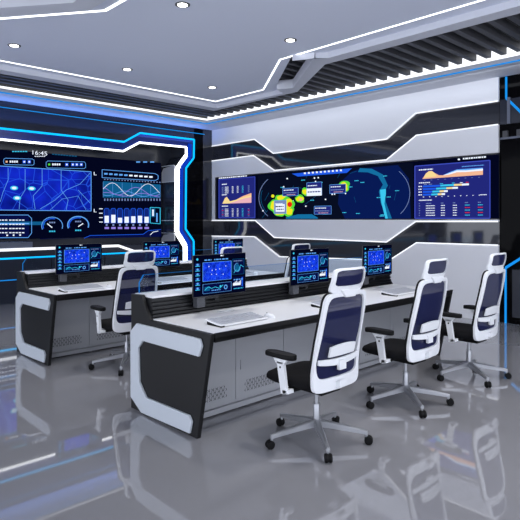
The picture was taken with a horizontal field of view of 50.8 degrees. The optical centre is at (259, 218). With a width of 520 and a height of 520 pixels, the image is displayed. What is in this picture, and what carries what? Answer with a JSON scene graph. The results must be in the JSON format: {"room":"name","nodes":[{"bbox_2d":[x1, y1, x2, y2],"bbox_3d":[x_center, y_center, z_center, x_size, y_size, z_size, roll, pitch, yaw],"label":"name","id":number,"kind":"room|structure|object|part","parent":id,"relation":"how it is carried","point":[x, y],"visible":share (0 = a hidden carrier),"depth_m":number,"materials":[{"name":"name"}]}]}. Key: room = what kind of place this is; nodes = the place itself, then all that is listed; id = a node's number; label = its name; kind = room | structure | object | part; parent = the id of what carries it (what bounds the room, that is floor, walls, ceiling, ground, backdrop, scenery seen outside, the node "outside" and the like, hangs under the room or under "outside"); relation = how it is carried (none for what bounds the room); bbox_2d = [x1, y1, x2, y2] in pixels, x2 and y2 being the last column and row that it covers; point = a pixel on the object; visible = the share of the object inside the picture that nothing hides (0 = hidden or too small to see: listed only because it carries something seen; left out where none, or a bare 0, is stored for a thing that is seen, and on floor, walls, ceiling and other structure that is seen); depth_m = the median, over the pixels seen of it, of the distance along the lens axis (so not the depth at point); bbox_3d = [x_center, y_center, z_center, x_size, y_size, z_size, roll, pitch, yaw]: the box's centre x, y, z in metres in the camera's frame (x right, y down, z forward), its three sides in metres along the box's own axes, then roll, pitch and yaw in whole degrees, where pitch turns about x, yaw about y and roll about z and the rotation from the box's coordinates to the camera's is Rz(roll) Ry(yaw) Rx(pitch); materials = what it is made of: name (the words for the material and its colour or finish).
{"room":"control room","nodes":[
{"label":"control room","id":0,"kind":"room"},
{"bbox_2d":[0,100,212,304],"bbox_3d":[-5.417,-0.320,9.445,11.590,3.700,0.750,0,0,-44],"label":"wall","id":1,"kind":"structure","parent":0,"point":[199,172],"depth_m":11.48,"materials":[{"name":"blue paint"}]},
{"bbox_2d":[0,247,54,251],"bbox_3d":[-4.262,0.553,10.077,0.976,0.050,0.020,0,0,-44],"label":"linear light","id":2,"kind":"object","parent":1,"relation":"attached to","point":[46,248],"depth_m":10.05,"materials":[{"name":"white plastic"}]},
{"bbox_2d":[0,252,125,259],"bbox_3d":[-5.074,0.711,9.310,8.700,0.030,0.020,0,0,-44],"label":"linear light","id":3,"kind":"object","parent":1,"relation":"attached to","point":[120,252],"visible":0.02,"depth_m":10.13,"materials":[{"name":"blue plastic"}]},
{"bbox_2d":[0,149,160,239],"bbox_3d":[-5.426,-0.462,9.774,8.630,1.750,0.060,0,0,-44],"label":"screen","id":4,"kind":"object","parent":1,"relation":"attached to","point":[43,195],"depth_m":11.30,"materials":[{"name":"blue glass"}]},
{"bbox_2d":[0,138,186,250],"bbox_3d":[-4.937,-0.065,9.427,9.059,3.190,0.030,0,0,-44],"label":"linear light","id":5,"kind":"object","parent":1,"relation":"attached to","point":[177,169],"visible":0.91,"depth_m":12.31,"materials":[{"name":"white plastic"}]},
{"bbox_2d":[0,127,194,249],"bbox_3d":[-4.940,-0.159,9.377,9.486,3.379,0.020,0,0,-44],"label":"linear light","id":6,"kind":"object","parent":1,"relation":"attached to","point":[1,128],"visible":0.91,"depth_m":11.79,"materials":[{"name":"blue plastic"}]},
{"bbox_2d":[1,107,204,134],"bbox_3d":[-5.327,-1.983,9.008,11.118,0.012,0.020,0,0,-44],"label":"linear light","id":7,"kind":"object","parent":1,"relation":"attached to","point":[1,107],"visible":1,"depth_m":10.97,"materials":[{"name":"plastic"}]},
{"bbox_2d":[102,245,142,250],"bbox_3d":[-2.858,0.605,11.415,0.928,0.138,0.020,0,0,-44],"label":"linear light","id":8,"kind":"object","parent":1,"relation":"attached to","point":[103,246],"depth_m":11.37,"materials":[{"name":"white plastic"}]},
{"bbox_3d":[-2.114,-0.447,12.552,0.015,1.553,0.490,0,0,-44],"label":"return trim","id":9,"kind":"part","parent":1,"relation":"part of","materials":[{"name":"grey paint"}]},
{"bbox_3d":[-2.105,0.470,12.575,0.030,0.298,0.510,0,0,-44],"label":"return panel","id":10,"kind":"part","parent":1,"relation":"part of","materials":[{"name":"grey metal"}]},
{"bbox_3d":[-2.105,-1.032,12.575,0.030,0.367,0.510,0,0,-44],"label":"return panel","id":11,"kind":"part","parent":1,"relation":"part of","materials":[{"name":"grey metal"}]},
{"bbox_2d":[179,143,191,249],"bbox_3d":[-1.700,-0.099,12.486,0.342,3.258,0.020,0,0,-44],"label":"linear light","id":12,"kind":"object","parent":1,"relation":"attached to","point":[188,158],"visible":0.87,"depth_m":12.42,"materials":[{"name":"blue plastic"}]},
{"bbox_3d":[-1.248,-0.320,12.970,0.331,3.700,0.100,0,0,-44],"label":"mirror gloss panel","id":13,"kind":"part","parent":1,"relation":"part of","materials":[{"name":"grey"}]},
{"bbox_2d":[0,303,519,519],"bbox_3d":[-0.571,1.580,5.085,12.590,0.100,14.150,0,0,-44],"label":"floor","id":14,"kind":"structure","parent":0,"point":[73,444],"depth_m":3.65,"materials":[{"name":"grey tile"}]},
{"bbox_2d":[88,250,157,375],"bbox_3d":[-1.401,0.922,5.721,0.741,1.215,0.713,0,0,-42],"label":"office chair","id":15,"kind":"object","parent":14,"relation":"on","point":[136,264],"visible":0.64,"depth_m":5.47,"materials":[{"name":"white plastic"}]},
{"bbox_3d":[-1.627,1.035,5.560,0.062,0.240,0.144,0,0,-42],"label":"armrest","id":16,"kind":"part","parent":15,"relation":"part of","materials":[{"name":"white plastic"}]},
{"bbox_3d":[-1.438,1.098,5.760,0.490,0.083,0.500,0,0,-42],"label":"seat","id":17,"kind":"part","parent":15,"relation":"part of","materials":[{"name":"black fabric"}]},
{"bbox_3d":[-1.370,1.431,5.516,0.044,0.098,0.336,0,0,-4],"label":"leg","id":18,"kind":"part","parent":15,"relation":"part of","materials":[{"name":"silver metal"}]},
{"bbox_3d":[-1.236,0.802,5.533,0.484,0.655,0.137,0,0,-42],"label":"frame","id":19,"kind":"part","parent":15,"relation":"part of","materials":[{"name":"white plastic"}]},
{"bbox_3d":[-1.195,0.398,5.486,0.343,0.165,0.088,0,0,-42],"label":"headrest frame","id":20,"kind":"part","parent":15,"relation":"part of","materials":[{"name":"white plastic"}]},
{"bbox_2d":[16,249,246,365],"bbox_3d":[-1.226,0.993,7.135,3.440,1.074,1.041,0,0,-44],"label":"desk","id":21,"kind":"object","parent":14,"relation":"on","point":[51,323],"visible":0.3,"depth_m":6.21,"materials":[{"name":"grey metal"}]},
{"bbox_3d":[-2.485,1.171,5.978,0.020,0.697,0.937,0,0,-44],"label":"panel trim","id":22,"kind":"part","parent":21,"relation":"part of","materials":[{"name":"grey paint"}]},
{"bbox_3d":[-2.445,1.066,5.975,0.035,0.928,1.038,0,0,-44],"label":"panel","id":23,"kind":"part","parent":21,"relation":"part of","materials":[{"name":"black metal"}]},
{"bbox_2d":[53,335,80,346],"bbox_3d":[-2.164,1.361,6.108,0.366,0.095,0.001,0,0,-44],"label":"vent","id":24,"kind":"object","parent":21,"relation":"attached to","point":[75,335],"depth_m":6.11,"materials":[{"name":"grey metal"}]},
{"bbox_3d":[-2.171,1.149,6.115,0.549,0.613,0.016,0,0,-44],"label":"door","id":25,"kind":"part","parent":21,"relation":"part of","materials":[{"name":"grey metal"}]},
{"bbox_2d":[29,281,115,294],"bbox_3d":[-1.135,0.793,7.039,3.330,0.030,0.753,0,0,-44],"label":"countertop","id":26,"kind":"structure","parent":21,"relation":"on","point":[50,289],"depth_m":6.13,"materials":[{"name":"white laminate"}]},
{"bbox_2d":[55,243,101,281],"bbox_3d":[-2.164,0.512,6.518,0.575,0.435,0.087,0,0,-44],"label":"monitor","id":27,"kind":"object","parent":21,"relation":"attached to","point":[70,259],"visible":1,"depth_m":6.47,"materials":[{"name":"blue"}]},
{"bbox_2d":[58,284,105,292],"bbox_3d":[-1.959,0.758,6.025,0.474,0.040,0.194,0,0,-44],"label":"keyboard","id":28,"kind":"object","parent":21,"relation":"on","point":[90,286],"visible":1,"depth_m":5.99,"materials":[{"name":"white plastic"}]},
{"bbox_3d":[-1.360,1.498,7.275,3.330,0.040,0.593,0,0,-44],"label":"rail","id":29,"kind":"part","parent":21,"relation":"part of","materials":[{"name":"grey metal"}]},
{"bbox_3d":[-1.769,1.149,6.498,0.549,0.613,0.016,0,0,-44],"label":"door","id":30,"kind":"part","parent":21,"relation":"part of","materials":[{"name":"grey metal"}]},
{"bbox_3d":[-1.491,0.725,7.413,3.330,0.209,0.272,0,0,-44],"label":"slat rail","id":31,"kind":"part","parent":21,"relation":"part of","materials":[{"name":"black metal"}]},
{"bbox_2d":[143,241,179,270],"bbox_3d":[-1.332,0.512,7.311,0.575,0.435,0.087,0,0,-44],"label":"monitor","id":32,"kind":"object","parent":21,"relation":"attached to","point":[167,252],"visible":0.66,"depth_m":7.32,"materials":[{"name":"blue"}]},
{"bbox_2d":[213,239,242,253],"bbox_3d":[-0.492,0.512,8.111,0.575,0.435,0.087,0,0,-44],"label":"monitor","id":33,"kind":"object","parent":21,"relation":"attached to","point":[218,244],"visible":0.26,"depth_m":8.03,"materials":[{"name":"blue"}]},
{"bbox_2d":[220,246,243,253],"bbox_3d":[-0.527,0.922,6.471,0.741,1.215,0.713,0,0,-44],"label":"office chair","id":34,"kind":"object","parent":14,"relation":"on","point":[239,249],"visible":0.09,"depth_m":6.20,"materials":[{"name":"white plastic"}]},
{"bbox_2d":[130,257,452,438],"bbox_3d":[0.543,0.993,5.243,3.440,1.074,1.041,0,0,-44],"label":"desk","id":35,"kind":"object","parent":14,"relation":"on","point":[185,370],"visible":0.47,"depth_m":4.42,"materials":[{"name":"black laminate"}]},
{"bbox_3d":[-0.717,1.171,4.086,0.020,0.697,0.937,0,0,-44],"label":"panel trim","id":36,"kind":"part","parent":35,"relation":"part of","materials":[{"name":"grey paint"}]},
{"bbox_3d":[-0.676,1.066,4.083,0.035,0.928,1.038,0,0,-44],"label":"panel","id":37,"kind":"part","parent":35,"relation":"part of","materials":[{"name":"black laminate"}]},
{"bbox_2d":[207,386,226,401],"bbox_3d":[-0.395,1.361,4.216,0.366,0.095,0.001,0,0,-44],"label":"vent","id":38,"kind":"object","parent":35,"relation":"attached to","point":[224,386],"depth_m":4.27,"materials":[{"name":"grey metal"}]},
{"bbox_2d":[192,252,245,307],"bbox_3d":[-0.363,0.512,4.657,0.575,0.435,0.087,0,0,-44],"label":"monitor","id":39,"kind":"object","parent":35,"relation":"attached to","point":[213,275],"visible":1,"depth_m":4.60,"materials":[{"name":"black"}]},
{"bbox_3d":[-0.402,1.149,4.223,0.549,0.613,0.016,0,0,-44],"label":"door","id":40,"kind":"part","parent":35,"relation":"part of","materials":[{"name":"grey metal"}]},
{"bbox_2d":[205,312,267,327],"bbox_3d":[-0.172,0.758,4.150,0.474,0.040,0.194,0,0,-44],"label":"keyboard","id":41,"kind":"object","parent":35,"relation":"on","point":[234,319],"visible":1,"depth_m":4.11,"materials":[{"name":"white plastic"}]},
{"bbox_3d":[0.000,1.149,4.606,0.549,0.613,0.016,0,0,-44],"label":"door","id":42,"kind":"part","parent":35,"relation":"part of","materials":[{"name":"grey metal"}]},
{"bbox_2d":[247,375,275,389],"bbox_3d":[0.007,1.361,4.599,0.366,0.095,0.001,0,0,-44],"label":"vent","id":43,"kind":"object","parent":35,"relation":"attached to","point":[261,375],"depth_m":4.58,"materials":[{"name":"grey metal"}]},
{"bbox_3d":[0.278,0.725,5.521,3.330,0.209,0.272,0,0,-44],"label":"slat rail","id":44,"kind":"part","parent":35,"relation":"part of","materials":[{"name":"black metal"}]},
{"bbox_2d":[264,313,274,317],"bbox_3d":[0.076,0.761,4.341,0.063,0.034,0.112,0,0,-44],"label":"mouse","id":45,"kind":"object","parent":35,"relation":"on","point":[269,315],"visible":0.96,"depth_m":4.31,"materials":[{"name":"white plastic"}]},
{"bbox_3d":[0.409,1.498,5.383,3.330,0.040,0.593,0,0,-44],"label":"rail","id":46,"kind":"part","parent":35,"relation":"part of","materials":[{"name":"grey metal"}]},
{"bbox_3d":[0.402,1.149,4.989,0.549,0.613,0.016,0,0,-44],"label":"door","id":47,"kind":"part","parent":35,"relation":"part of","materials":[{"name":"grey metal"}]},
{"bbox_2d":[153,284,447,333],"bbox_3d":[0.634,0.793,5.147,3.330,0.030,0.753,0,0,-44],"label":"countertop","id":48,"kind":"structure","parent":35,"relation":"on","point":[293,308],"depth_m":4.61,"materials":[{"name":"white laminate"}]},
{"bbox_2d":[289,248,328,294],"bbox_3d":[0.470,0.512,5.450,0.575,0.435,0.087,0,0,-44],"label":"monitor","id":49,"kind":"object","parent":35,"relation":"attached to","point":[307,266],"visible":1,"depth_m":5.40,"materials":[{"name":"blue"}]},
{"bbox_2d":[309,300,320,307],"bbox_3d":[0.675,0.758,4.971,0.474,0.040,0.194,0,0,-44],"label":"keyboard","id":50,"kind":"object","parent":35,"relation":"on","point":[316,304],"visible":0.19,"depth_m":4.86,"materials":[{"name":"white plastic"}]},
{"bbox_3d":[1.205,1.149,5.754,0.549,0.613,0.016,0,0,-44],"label":"door","id":51,"kind":"part","parent":35,"relation":"part of","materials":[{"name":"grey metal"}]},
{"bbox_2d":[362,244,391,284],"bbox_3d":[1.309,0.512,6.250,0.575,0.435,0.087,0,0,-44],"label":"monitor","id":52,"kind":"object","parent":35,"relation":"attached to","point":[376,259],"visible":0.93,"depth_m":6.20,"materials":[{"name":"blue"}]},
{"bbox_2d":[380,287,414,295],"bbox_3d":[1.471,0.758,5.730,0.474,0.040,0.194,0,0,-44],"label":"keyboard","id":53,"kind":"object","parent":35,"relation":"on","point":[404,290],"visible":0.97,"depth_m":5.66,"materials":[{"name":"white plastic"}]},
{"bbox_3d":[1.607,1.149,6.137,0.549,0.613,0.016,0,0,-44],"label":"door","id":54,"kind":"part","parent":35,"relation":"part of","materials":[{"name":"grey metal"}]},
{"bbox_3d":[1.760,1.066,6.405,0.035,0.928,1.038,0,0,-44],"label":"panel","id":55,"kind":"part","parent":35,"relation":"part of","materials":[{"name":"laminate"}]},
{"bbox_2d":[286,243,309,262],"bbox_3d":[0.320,0.922,7.278,0.741,1.215,0.713,0,0,-44],"label":"office chair","id":56,"kind":"object","parent":14,"relation":"on","point":[305,245],"visible":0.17,"depth_m":6.98,"materials":[{"name":"white plastic"}]},
{"bbox_3d":[0.534,0.398,7.050,0.343,0.165,0.088,0,0,-44],"label":"headrest frame","id":57,"kind":"part","parent":56,"relation":"part of","materials":[{"name":"white plastic"}]},
{"bbox_2d":[265,266,372,462],"bbox_3d":[0.373,0.922,3.816,0.741,1.215,0.713,0,0,-44],"label":"office chair","id":58,"kind":"object","parent":14,"relation":"on","point":[332,366],"visible":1,"depth_m":3.62,"materials":[{"name":"white plastic"}]},
{"bbox_3d":[0.152,1.035,3.646,0.062,0.240,0.144,0,0,-44],"label":"armrest","id":59,"kind":"part","parent":58,"relation":"part of","materials":[{"name":"white plastic"}]},
{"bbox_3d":[0.334,1.098,3.853,0.490,0.083,0.500,0,0,-44],"label":"seat","id":60,"kind":"part","parent":58,"relation":"part of","materials":[{"name":"black fabric"}]},
{"bbox_3d":[0.411,1.431,3.612,0.044,0.098,0.336,0,0,-6],"label":"leg","id":61,"kind":"part","parent":58,"relation":"part of","materials":[{"name":"silver metal"}]},
{"bbox_3d":[0.543,0.802,3.633,0.484,0.655,0.137,0,0,-44],"label":"frame","id":62,"kind":"part","parent":58,"relation":"part of","materials":[{"name":"white plastic"}]},
{"bbox_3d":[0.570,1.431,3.757,0.336,0.098,0.044,0,0,12],"label":"leg","id":63,"kind":"part","parent":58,"relation":"part of","materials":[{"name":"silver metal"}]},
{"bbox_3d":[0.587,0.398,3.588,0.343,0.165,0.088,0,0,-44],"label":"headrest frame","id":64,"kind":"part","parent":58,"relation":"part of","materials":[{"name":"white plastic"}]},
{"bbox_2d":[362,258,453,417],"bbox_3d":[1.196,0.922,4.590,0.741,1.215,0.713,0,0,-44],"label":"office chair","id":65,"kind":"object","parent":14,"relation":"on","point":[421,342],"visible":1,"depth_m":4.39,"materials":[{"name":"white plastic"}]},
{"bbox_3d":[0.975,1.035,4.421,0.062,0.240,0.144,0,0,-44],"label":"armrest","id":66,"kind":"part","parent":65,"relation":"part of","materials":[{"name":"white plastic"}]},
{"bbox_3d":[1.157,1.098,4.628,0.490,0.083,0.500,0,0,-44],"label":"seat","id":67,"kind":"part","parent":65,"relation":"part of","materials":[{"name":"black fabric"}]},
{"bbox_3d":[1.233,1.431,4.386,0.044,0.098,0.336,0,0,-6],"label":"leg","id":68,"kind":"part","parent":65,"relation":"part of","materials":[{"name":"silver metal"}]},
{"bbox_3d":[1.366,0.802,4.408,0.484,0.655,0.137,0,0,-44],"label":"frame","id":69,"kind":"part","parent":65,"relation":"part of","materials":[{"name":"white plastic"}]},
{"bbox_3d":[1.392,1.431,4.531,0.336,0.098,0.044,0,0,12],"label":"leg","id":70,"kind":"part","parent":65,"relation":"part of","materials":[{"name":"silver metal"}]},
{"bbox_3d":[1.410,0.398,4.362,0.343,0.165,0.088,0,0,-44],"label":"headrest frame","id":71,"kind":"part","parent":65,"relation":"part of","materials":[{"name":"white plastic"}]},
{"bbox_2d":[432,252,511,387],"bbox_3d":[2.011,0.922,5.344,0.741,1.215,0.713,0,0,-44],"label":"office chair","id":72,"kind":"object","parent":14,"relation":"on","point":[485,311],"visible":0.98,"depth_m":5.14,"materials":[{"name":"white plastic"}]},
{"bbox_3d":[1.791,1.035,5.174,0.062,0.240,0.144,0,0,-44],"label":"armrest","id":73,"kind":"part","parent":72,"relation":"part of","materials":[{"name":"white plastic"}]},
{"bbox_3d":[1.972,1.098,5.381,0.490,0.083,0.500,0,0,-44],"label":"seat","id":74,"kind":"part","parent":72,"relation":"part of","materials":[{"name":"black fabric"}]},
{"bbox_3d":[2.049,1.431,5.140,0.044,0.098,0.336,0,0,-6],"label":"leg","id":75,"kind":"part","parent":72,"relation":"part of","materials":[{"name":"silver metal"}]},
{"bbox_3d":[2.181,0.802,5.162,0.484,0.655,0.137,0,0,-44],"label":"frame","id":76,"kind":"part","parent":72,"relation":"part of","materials":[{"name":"white plastic"}]},
{"bbox_3d":[2.208,1.431,5.285,0.336,0.098,0.044,0,0,12],"label":"leg","id":77,"kind":"part","parent":72,"relation":"part of","materials":[{"name":"silver metal"}]},
{"bbox_3d":[2.225,0.398,5.116,0.343,0.165,0.088,0,0,-44],"label":"headrest frame","id":78,"kind":"part","parent":72,"relation":"part of","materials":[{"name":"white plastic"}]},
{"bbox_2d":[0,0,519,129],"bbox_3d":[-0.571,-2.334,5.085,12.590,0.571,14.150,0,0,-44],"label":"ceiling","id":79,"kind":"structure","parent":0,"point":[234,47],"depth_m":7.00,"materials":[{"name":"grey paint"}]},
{"bbox_2d":[8,43,20,47],"bbox_3d":[-3.007,-2.123,6.707,0.150,0.013,0.150,0,0,-44],"label":"recessed light","id":80,"kind":"object","parent":79,"relation":"in","point":[9,44],"visible":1,"depth_m":6.69,"materials":[{"name":"grey"}]},
{"bbox_2d":[0,0,125,19],"bbox_3d":[-0.797,-2.126,3.147,11.057,0.012,4.379,0,0,14],"label":"recessed light","id":81,"kind":"object","parent":79,"relation":"in","point":[120,1],"visible":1,"depth_m":5.65,"materials":[{"name":"white plastic"}]},
{"bbox_2d":[0,92,206,123],"bbox_3d":[-5.038,-2.104,8.410,10.710,0.018,0.012,0,0,-44],"label":"recessed light","id":82,"kind":"object","parent":79,"relation":"in","point":[0,92],"visible":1,"depth_m":10.28,"materials":[{"name":"plastic"}]},
{"bbox_2d":[0,56,291,101],"bbox_3d":[-1.167,-2.126,7.605,3.715,0.012,2.838,0,0,-44],"label":"linear light","id":83,"kind":"object","parent":79,"relation":"in","point":[279,59],"depth_m":8.39,"materials":[{"name":"white plastic"}]},
{"bbox_2d":[175,1,189,7],"bbox_3d":[-0.768,-2.123,5.429,0.150,0.013,0.150,0,0,-44],"label":"recessed light","id":84,"kind":"object","parent":79,"relation":"in","point":[181,4],"visible":1,"depth_m":5.42,"materials":[{"name":"grey"}]},
{"bbox_2d":[0,47,519,119],"bbox_3d":[-0.705,-2.253,3.914,10.780,0.154,12.640,0,0,-44],"label":"light","id":85,"kind":"object","parent":79,"relation":"attached to","point":[494,56],"visible":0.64,"depth_m":9.32,"materials":[{"name":"white plastic"}]},
{"bbox_2d":[284,38,296,41],"bbox_3d":[0.361,-2.123,6.506,0.150,0.013,0.150,0,0,-44],"label":"recessed light","id":86,"kind":"object","parent":79,"relation":"in","point":[286,39],"visible":1,"depth_m":6.50,"materials":[{"name":"grey plastic"}]},
{"bbox_2d":[207,60,519,123],"bbox_3d":[3.170,-2.104,7.551,0.012,0.018,12.558,0,0,-44],"label":"recessed light","id":87,"kind":"object","parent":79,"relation":"in","point":[515,60],"visible":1,"depth_m":8.80,"materials":[{"name":"plastic"}]},
{"bbox_2d":[296,0,483,54],"bbox_3d":[1.317,-2.126,6.188,0.034,0.012,2.435,0,0,-44],"label":"recessed light","id":88,"kind":"object","parent":79,"relation":"in","point":[479,0],"depth_m":6.01,"materials":[{"name":"white plastic"}]},
{"bbox_2d":[212,74,519,324],"bbox_3d":[3.429,-0.320,8.344,0.202,3.700,13.350,0,0,-44],"label":"wall","id":89,"kind":"structure","parent":0,"point":[378,119],"depth_m":9.40,"materials":[{"name":"grey paint"}]},
{"bbox_3d":[-1.084,-0.485,12.976,0.045,0.997,0.116,0,0,-44],"label":"panel","id":90,"kind":"part","parent":89,"relation":"part of","materials":[{"name":"white"}]},
{"bbox_2d":[222,236,288,256],"bbox_3d":[-0.140,0.580,11.945,0.012,0.399,2.103,0,0,-44],"label":"linear light","id":91,"kind":"object","parent":89,"relation":"attached to","point":[222,236],"depth_m":11.85,"materials":[{"name":"white plastic"}]},
{"bbox_2d":[212,124,497,170],"bbox_3d":[1.188,-1.209,10.552,0.012,0.396,6.762,0,0,-44],"label":"linear light","id":92,"kind":"object","parent":89,"relation":"attached to","point":[493,124],"visible":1,"depth_m":9.65,"materials":[{"name":"white plastic"}]},
{"bbox_2d":[212,220,497,242],"bbox_3d":[1.188,0.217,10.552,0.012,0.381,6.762,0,0,-44],"label":"linear light","id":93,"kind":"object","parent":89,"relation":"attached to","point":[212,220],"visible":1,"depth_m":9.80,"materials":[{"name":"white plastic"}]},
{"bbox_3d":[1.208,-1.739,10.571,0.045,0.724,6.762,0,0,-44],"label":"panel","id":94,"kind":"part","parent":89,"relation":"part of","materials":[{"name":"white paint"}]},
{"bbox_3d":[1.208,-1.192,10.571,0.045,0.415,6.762,0,0,-44],"label":"panel","id":95,"kind":"part","parent":89,"relation":"part of","materials":[{"name":"white"}]},
{"bbox_3d":[1.208,0.956,10.571,0.045,1.148,6.762,0,0,-44],"label":"panel","id":96,"kind":"part","parent":89,"relation":"part of","materials":[{"name":"white paint"}]},
{"bbox_2d":[214,100,497,153],"bbox_3d":[1.188,-1.565,10.552,0.012,0.391,6.762,0,0,-44],"label":"linear light","id":97,"kind":"object","parent":89,"relation":"attached to","point":[497,100],"visible":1,"depth_m":9.62,"materials":[{"name":"white plastic"}]},
{"bbox_3d":[1.208,0.207,10.571,0.045,0.387,6.762,0,0,-44],"label":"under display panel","id":98,"kind":"part","parent":89,"relation":"part of","materials":[{"name":"white"}]},
{"bbox_2d":[392,242,497,258],"bbox_3d":[2.897,0.528,8.758,0.012,0.300,1.795,0,0,-44],"label":"linear light","id":99,"kind":"object","parent":89,"relation":"attached to","point":[392,257],"depth_m":8.72,"materials":[{"name":"white plastic"}]},
{"bbox_2d":[500,97,519,317],"bbox_3d":[5.765,-0.175,5.786,0.050,3.210,6.423,0,0,-44],"label":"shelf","id":100,"kind":"object","parent":89,"relation":"attached to","point":[509,116],"depth_m":8.01,"materials":[{"name":"black metal"}]},
{"bbox_2d":[504,258,519,322],"bbox_3d":[3.681,1.046,7.992,0.035,0.952,0.214,0,0,-44],"label":"linear light","id":101,"kind":"object","parent":89,"relation":"attached to","point":[516,260],"depth_m":8.05,"materials":[{"name":"blue plastic"}]},
{"bbox_2d":[505,76,519,112],"bbox_3d":[3.686,-1.813,7.986,0.035,0.554,0.199,0,0,-44],"label":"linear light","id":102,"kind":"object","parent":89,"relation":"attached to","point":[511,102],"depth_m":8.04,"materials":[{"name":"blue plastic"}]}
]}

